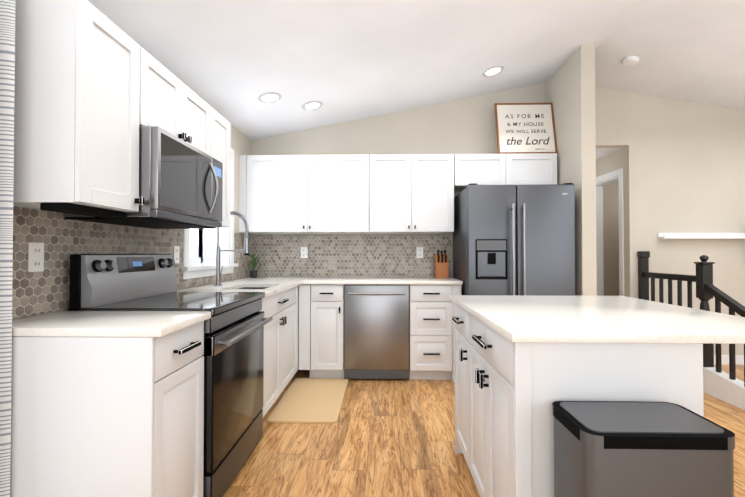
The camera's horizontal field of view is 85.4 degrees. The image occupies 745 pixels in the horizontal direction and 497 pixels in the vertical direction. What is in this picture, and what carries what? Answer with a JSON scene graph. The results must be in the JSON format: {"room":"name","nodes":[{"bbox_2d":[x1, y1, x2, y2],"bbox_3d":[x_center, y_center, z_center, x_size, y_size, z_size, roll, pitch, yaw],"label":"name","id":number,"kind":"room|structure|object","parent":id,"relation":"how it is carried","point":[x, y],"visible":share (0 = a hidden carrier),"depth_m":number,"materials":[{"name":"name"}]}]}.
{"room":"kitchen","nodes":[
{"label":"kitchen","id":0,"kind":"room"},
{"bbox_2d":[12,46,250,319],"bbox_3d":[-1.458,-0.025,0.919,0.150,2.399,7.010,0,-1,1],"label":"wall","id":1,"kind":"structure","parent":0,"point":[240,143],"depth_m":3.89,"materials":[{"name":"paint"}]},
{"bbox_2d":[13,0,144,211],"bbox_3d":[-1.191,-0.525,1.588,0.348,0.730,0.348,0,-1,1],"label":"upper cabinet","id":2,"kind":"object","parent":1,"relation":"attached to","point":[95,88],"depth_m":1.42,"materials":[{"name":"white wood"}]},
{"bbox_2d":[40,203,126,217],"bbox_3d":[-1.117,-0.146,1.585,0.100,0.025,0.335,0,-1,1],"label":"under-cabinet light","id":3,"kind":"object","parent":2,"relation":"attached to","point":[70,208],"visible":1,"depth_m":1.51,"materials":[{"name":"black metal"}]},
{"bbox_2d":[12,206,250,318],"bbox_3d":[-1.334,0.060,2.830,0.006,0.445,2.942,0,-1,1],"label":"backsplash","id":4,"kind":"structure","parent":1,"relation":"attached to","point":[62,239],"depth_m":1.78,"materials":[{"name":"grey tile"}]},
{"bbox_2d":[28,242,43,271],"bbox_3d":[-1.355,0.035,1.628,0.008,0.118,0.072,0,-1,1],"label":"electrical outlet","id":5,"kind":"object","parent":4,"relation":"attached to","point":[35,257],"visible":1,"depth_m":1.62,"materials":[{"name":"white plastic"}]},
{"bbox_2d":[174,246,179,262],"bbox_3d":[-1.328,0.042,2.739,0.008,0.118,0.072,0,-1,1],"label":"electrical outlet","id":6,"kind":"object","parent":4,"relation":"attached to","point":[176,253],"visible":0.96,"depth_m":2.73,"materials":[{"name":"white plastic"}]},
{"bbox_2d":[145,50,212,156],"bbox_3d":[-1.178,-0.710,2.129,0.348,0.346,0.725,0,-1,1],"label":"upper cabinet","id":7,"kind":"object","parent":1,"relation":"attached to","point":[171,106],"depth_m":2.07,"materials":[{"name":"white wood"}]},
{"bbox_2d":[62,126,222,228],"bbox_3d":[-1.115,-0.329,2.123,0.474,0.408,0.719,0,-1,1],"label":"microwave","id":8,"kind":"object","parent":7,"relation":"attached to","point":[180,184],"visible":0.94,"depth_m":1.93,"materials":[{"name":"silver metal"}]},
{"bbox_2d":[181,148,237,278],"bbox_3d":[-1.360,-0.354,3.317,0.171,1.155,0.990,0,-1,1],"label":"window","id":9,"kind":"structure","parent":1,"relation":"in","point":[200,266],"depth_m":3.43,"materials":[{"name":"white glass"}]},
{"bbox_2d":[213,109,230,227],"bbox_3d":[-1.165,-0.512,2.652,0.348,0.730,0.323,0,-1,1],"label":"upper cabinet","id":10,"kind":"object","parent":1,"relation":"attached to","point":[221,127],"depth_m":2.72,"materials":[{"name":"white wood"}]},
{"bbox_2d":[250,83,544,284],"bbox_3d":[0.185,-0.280,4.329,3.270,2.992,0.120,0,-1,1],"label":"wall","id":11,"kind":"structure","parent":0,"point":[464,126],"depth_m":4.27,"materials":[{"name":"paint"}]},
{"bbox_2d":[251,235,451,276],"bbox_3d":[-0.231,0.078,4.271,2.134,0.445,0.006,0,-1,1],"label":"backsplash","id":12,"kind":"structure","parent":11,"relation":"attached to","point":[359,256],"depth_m":4.27,"materials":[{"name":"grey tile"}]},
{"bbox_2d":[301,247,307,257],"bbox_3d":[-0.724,0.043,4.276,0.072,0.118,0.008,0,-1,1],"label":"electrical outlet","id":13,"kind":"object","parent":12,"relation":"attached to","point":[304,252],"visible":1,"depth_m":4.28,"materials":[{"name":"white plastic"}]},
{"bbox_2d":[416,247,422,257],"bbox_3d":[0.499,0.043,4.247,0.072,0.118,0.008,0,-1,1],"label":"electrical outlet","id":14,"kind":"object","parent":12,"relation":"attached to","point":[419,252],"visible":1,"depth_m":4.25,"materials":[{"name":"white plastic"}]},
{"bbox_2d":[239,153,556,233],"bbox_3d":[0.240,-0.538,4.077,3.090,0.758,0.384,0,-1,1],"label":"upper cabinets","id":15,"kind":"object","parent":11,"relation":"attached to","point":[358,194],"visible":0.94,"depth_m":3.94,"materials":[{"name":"white wood"}]},
{"bbox_2d":[494,103,557,153],"bbox_3d":[1.522,-1.195,4.015,0.575,0.546,0.134,0,-1,1],"label":"sign","id":16,"kind":"object","parent":15,"relation":"on","point":[502,111],"visible":0.92,"depth_m":4.01,"materials":[{"name":"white wood"}]},
{"bbox_2d":[506,114,543,117],"bbox_3d":[1.521,-1.324,4.038,0.386,0.045,0.001,0,-15,1],"label":"lettering","id":17,"kind":"object","parent":16,"relation":"attached to","point":[536,116],"visible":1,"depth_m":4.04,"materials":[{"name":"black paint"}]},
{"bbox_2d":[507,122,543,125],"bbox_3d":[1.522,-1.238,4.019,0.359,0.040,0.001,0,-10,1],"label":"lettering","id":18,"kind":"object","parent":16,"relation":"attached to","point":[528,124],"visible":1,"depth_m":4.02,"materials":[{"name":"black paint"}]},
{"bbox_2d":[506,130,545,132],"bbox_3d":[1.521,-1.162,4.002,0.402,0.037,0.001,0,-10,1],"label":"lettering","id":19,"kind":"object","parent":16,"relation":"attached to","point":[528,132],"visible":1,"depth_m":4.00,"materials":[{"name":"black paint"}]},
{"bbox_2d":[507,137,549,144],"bbox_3d":[1.537,-1.062,3.979,0.424,0.083,0.001,0,-14,1],"label":"lettering","id":20,"kind":"object","parent":16,"relation":"attached to","point":[508,140],"visible":1,"depth_m":3.98,"materials":[{"name":"black paint"}]},
{"bbox_2d":[87,0,744,158],"bbox_3d":[1.688,-1.535,1.372,6.460,0.810,8.030,0,-1,1],"label":"ceiling","id":21,"kind":"structure","parent":0,"point":[232,61],"depth_m":3.07,"materials":[{"name":"paint"}]},
{"bbox_2d":[0,0,15,496],"bbox_3d":[-1.262,-0.028,0.745,0.138,2.370,1.270,0,-1,1],"label":"curtain","id":22,"kind":"object","parent":21,"relation":"hanging from","point":[7,49],"visible":1,"depth_m":1.34,"materials":[{"name":"fabric"}]},
{"bbox_2d":[258,92,280,102],"bbox_3d":[-0.853,-1.250,3.350,0.191,0.044,0.194,0,-1,1],"label":"recessed light","id":23,"kind":"object","parent":21,"relation":"in","point":[270,97],"visible":1,"depth_m":3.34,"materials":[{"name":"grey"}]},
{"bbox_2d":[302,101,322,109],"bbox_3d":[-0.549,-1.302,3.683,0.191,0.044,0.194,0,-1,1],"label":"recessed light","id":24,"kind":"object","parent":21,"relation":"in","point":[312,105],"visible":0.98,"depth_m":3.68,"materials":[{"name":"grey"}]},
{"bbox_2d":[482,66,503,76],"bbox_3d":[1.100,-1.615,3.683,0.191,0.044,0.194,0,-1,1],"label":"recessed light","id":25,"kind":"object","parent":21,"relation":"in","point":[492,71],"visible":1,"depth_m":3.68,"materials":[{"name":"white"}]},
{"bbox_2d":[622,56,638,65],"bbox_3d":[2.362,-1.714,3.692,0.132,0.053,0.130,0,-1,1],"label":"smoke detector","id":26,"kind":"object","parent":21,"relation":"attached to","point":[630,60],"visible":1,"depth_m":3.66,"materials":[{"name":"white plastic"}]},
{"bbox_2d":[223,365,744,496],"bbox_3d":[1.688,1.229,1.338,6.460,0.100,8.030,0,-1,1],"label":"floor","id":27,"kind":"structure","parent":0,"point":[388,438],"depth_m":2.39,"materials":[{"name":"brown wood"}]},
{"bbox_2d":[10,321,203,496],"bbox_3d":[-1.047,0.740,1.543,0.638,0.884,0.396,0,-1,1],"label":"base cabinet","id":28,"kind":"object","parent":27,"relation":"on","point":[107,416],"depth_m":1.35,"materials":[{"name":"white wood"}]},
{"bbox_2d":[12,311,210,336],"bbox_3d":[-1.027,0.283,1.547,0.658,0.030,0.399,0,-1,1],"label":"countertop","id":29,"kind":"structure","parent":28,"relation":"on","point":[109,324],"depth_m":1.43,"materials":[{"name":"stone"}]},
{"bbox_2d":[67,254,272,496],"bbox_3d":[-0.968,0.609,2.124,0.707,1.160,0.760,0,-1,1],"label":"range","id":30,"kind":"object","parent":27,"relation":"on","point":[234,324],"visible":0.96,"depth_m":1.96,"materials":[{"name":"black"}]},
{"bbox_2d":[260,304,298,366],"bbox_3d":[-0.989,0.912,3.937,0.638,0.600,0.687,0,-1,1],"label":"base cabinet","id":31,"kind":"object","parent":27,"relation":"on","point":[269,309],"depth_m":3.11,"materials":[{"name":"white wood"}]},
{"bbox_2d":[262,316,297,416],"bbox_3d":[-1.010,0.901,3.049,0.638,0.600,1.089,0,-1,1],"label":"base cabinet","id":32,"kind":"object","parent":27,"relation":"on","point":[281,333],"depth_m":2.99,"materials":[{"name":"white wood"}]},
{"bbox_2d":[177,277,303,297],"bbox_3d":[-0.989,0.413,3.068,0.660,0.253,1.117,0,-1,1],"label":"countertop","id":33,"kind":"structure","parent":32,"relation":"on","point":[269,285],"depth_m":3.30,"materials":[{"name":"stone"}]},
{"bbox_2d":[214,211,249,285],"bbox_3d":[-1.075,-0.001,3.101,0.271,0.575,0.091,0,-1,1],"label":"faucet","id":34,"kind":"object","parent":33,"relation":"on","point":[246,250],"visible":0.79,"depth_m":3.08,"materials":[{"name":"silver metal"}]},
{"bbox_2d":[267,378,347,423],"bbox_3d":[-0.476,1.195,3.241,0.490,0.013,0.960,0,-1,1],"label":"kitchen mat","id":35,"kind":"object","parent":27,"relation":"on","point":[311,400],"visible":0.9,"depth_m":3.11,"materials":[{"name":"brown fabric"}]},
{"bbox_2d":[307,284,344,377],"bbox_3d":[-0.407,0.770,3.967,0.300,0.884,0.602,0,-1,1],"label":"base cabinet","id":36,"kind":"object","parent":27,"relation":"on","point":[325,302],"depth_m":3.67,"materials":[{"name":"white wood"}]},
{"bbox_2d":[304,277,462,284],"bbox_3d":[-0.241,0.313,3.935,2.114,0.030,0.650,0,-1,1],"label":"countertop","id":37,"kind":"structure","parent":36,"relation":"on","point":[307,280],"depth_m":3.71,"materials":[{"name":"stone"}]},
{"bbox_2d":[247,254,258,277],"bbox_3d":[-1.222,0.175,4.123,0.137,0.248,0.115,0,-1,1],"label":"potted plant","id":38,"kind":"object","parent":37,"relation":"on","point":[253,272],"visible":1,"depth_m":4.12,"materials":[{"name":"green plant"}]},
{"bbox_2d":[434,250,447,277],"bbox_3d":[0.699,0.156,4.100,0.120,0.285,0.181,0,-1,1],"label":"knife block","id":39,"kind":"object","parent":37,"relation":"on","point":[441,265],"visible":1,"depth_m":4.04,"materials":[{"name":"brown wood"}]},
{"bbox_2d":[344,284,408,378],"bbox_3d":[0.044,0.772,3.930,0.597,0.879,0.655,0,-1,1],"label":"dishwasher","id":40,"kind":"object","parent":27,"relation":"on","point":[376,331],"visible":1,"depth_m":3.65,"materials":[{"name":"grey metal"}]},
{"bbox_2d":[409,284,454,382],"bbox_3d":[0.537,0.770,3.944,0.383,0.884,0.602,0,-1,1],"label":"base cabinet","id":41,"kind":"object","parent":27,"relation":"on","point":[431,333],"depth_m":3.65,"materials":[{"name":"white wood"}]},
{"bbox_2d":[453,183,574,295],"bbox_3d":[1.286,0.326,3.798,0.914,1.768,0.823,0,-1,1],"label":"refrigerator","id":42,"kind":"object","parent":27,"relation":"on","point":[513,239],"visible":0.58,"depth_m":3.45,"materials":[{"name":"grey metal"}]},
{"bbox_2d":[452,304,703,496],"bbox_3d":[0.746,0.744,1.817,0.626,0.883,1.089,0,-1,1],"label":"base cabinet","id":43,"kind":"object","parent":27,"relation":"on","point":[508,393],"visible":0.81,"depth_m":1.28,"materials":[{"name":"white wood"}]},
{"bbox_2d":[450,295,744,343],"bbox_3d":[0.954,0.286,1.820,1.010,0.030,1.145,0,-1,1],"label":"countertop","id":44,"kind":"structure","parent":43,"relation":"on","point":[561,319],"depth_m":1.50,"materials":[{"name":"stone"}]},
{"bbox_2d":[552,401,734,496],"bbox_3d":[0.742,0.825,1.114,0.388,0.704,0.291,0,-1,1],"label":"trash can","id":45,"kind":"object","parent":27,"relation":"on","point":[629,449],"visible":1,"depth_m":1.03,"materials":[{"name":"grey metal"}]},
{"bbox_2d":[545,42,596,295],"bbox_3d":[1.881,-0.291,4.356,0.120,3.015,1.784,0,-1,1],"label":"wall","id":46,"kind":"structure","parent":0,"point":[570,89],"depth_m":3.49,"materials":[{"name":"paint"}]},
{"bbox_2d":[596,148,623,186],"bbox_3d":[2.792,0.042,4.792,0.120,2.360,0.860,0,-1,1],"label":"wall","id":47,"kind":"structure","parent":0,"point":[610,162],"depth_m":4.62,"materials":[{"name":"paint"}]},
{"bbox_2d":[596,168,623,295],"bbox_3d":[2.782,0.176,4.721,0.136,2.090,0.720,0,-1,1],"label":"door frame","id":48,"kind":"structure","parent":47,"relation":"attached to","point":[610,177],"depth_m":4.72,"materials":[{"name":"white wood"}]},
{"bbox_2d":[703,367,744,409],"bbox_3d":[2.817,1.098,3.173,0.100,0.208,2.150,0,-1,1],"label":"trim","id":49,"kind":"structure","parent":47,"relation":"attached to","point":[722,386],"depth_m":3.19,"materials":[{"name":"white wood"}]},
{"bbox_2d":[637,251,744,386],"bbox_3d":[2.817,0.584,3.204,0.104,1.133,2.099,0,-1,1],"label":"stair railing","id":50,"kind":"object","parent":49,"relation":"on","point":[707,290],"visible":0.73,"depth_m":3.41,"materials":[{"name":"black wood"}]},
{"bbox_2d":[603,181,618,295],"bbox_3d":[2.918,0.048,5.274,2.150,2.360,0.130,0,-1,1],"label":"wall","id":51,"kind":"structure","parent":0,"point":[611,234],"depth_m":5.20,"materials":[{"name":"paint"}]},
{"bbox_2d":[595,87,744,354],"bbox_3d":[3.465,-0.306,4.300,3.050,3.044,0.100,0,-1,1],"label":"wall","id":52,"kind":"structure","parent":0,"point":[684,165],"depth_m":4.26,"materials":[{"name":"paint"}]},
{"bbox_2d":[658,233,744,238],"bbox_3d":[3.872,-0.133,4.187,1.730,0.065,0.099,0,-1,1],"label":"shelf ledge","id":53,"kind":"object","parent":52,"relation":"attached to","point":[701,235],"visible":1,"depth_m":4.16,"materials":[{"name":"white wood"}]},
{"bbox_2d":[714,355,743,364],"bbox_3d":[3.908,1.165,4.214,1.920,0.100,0.014,0,-1,1],"label":"baseboard","id":54,"kind":"structure","parent":52,"relation":"attached to","point":[739,359],"depth_m":4.20,"materials":[{"name":"white wood"}]}
]}

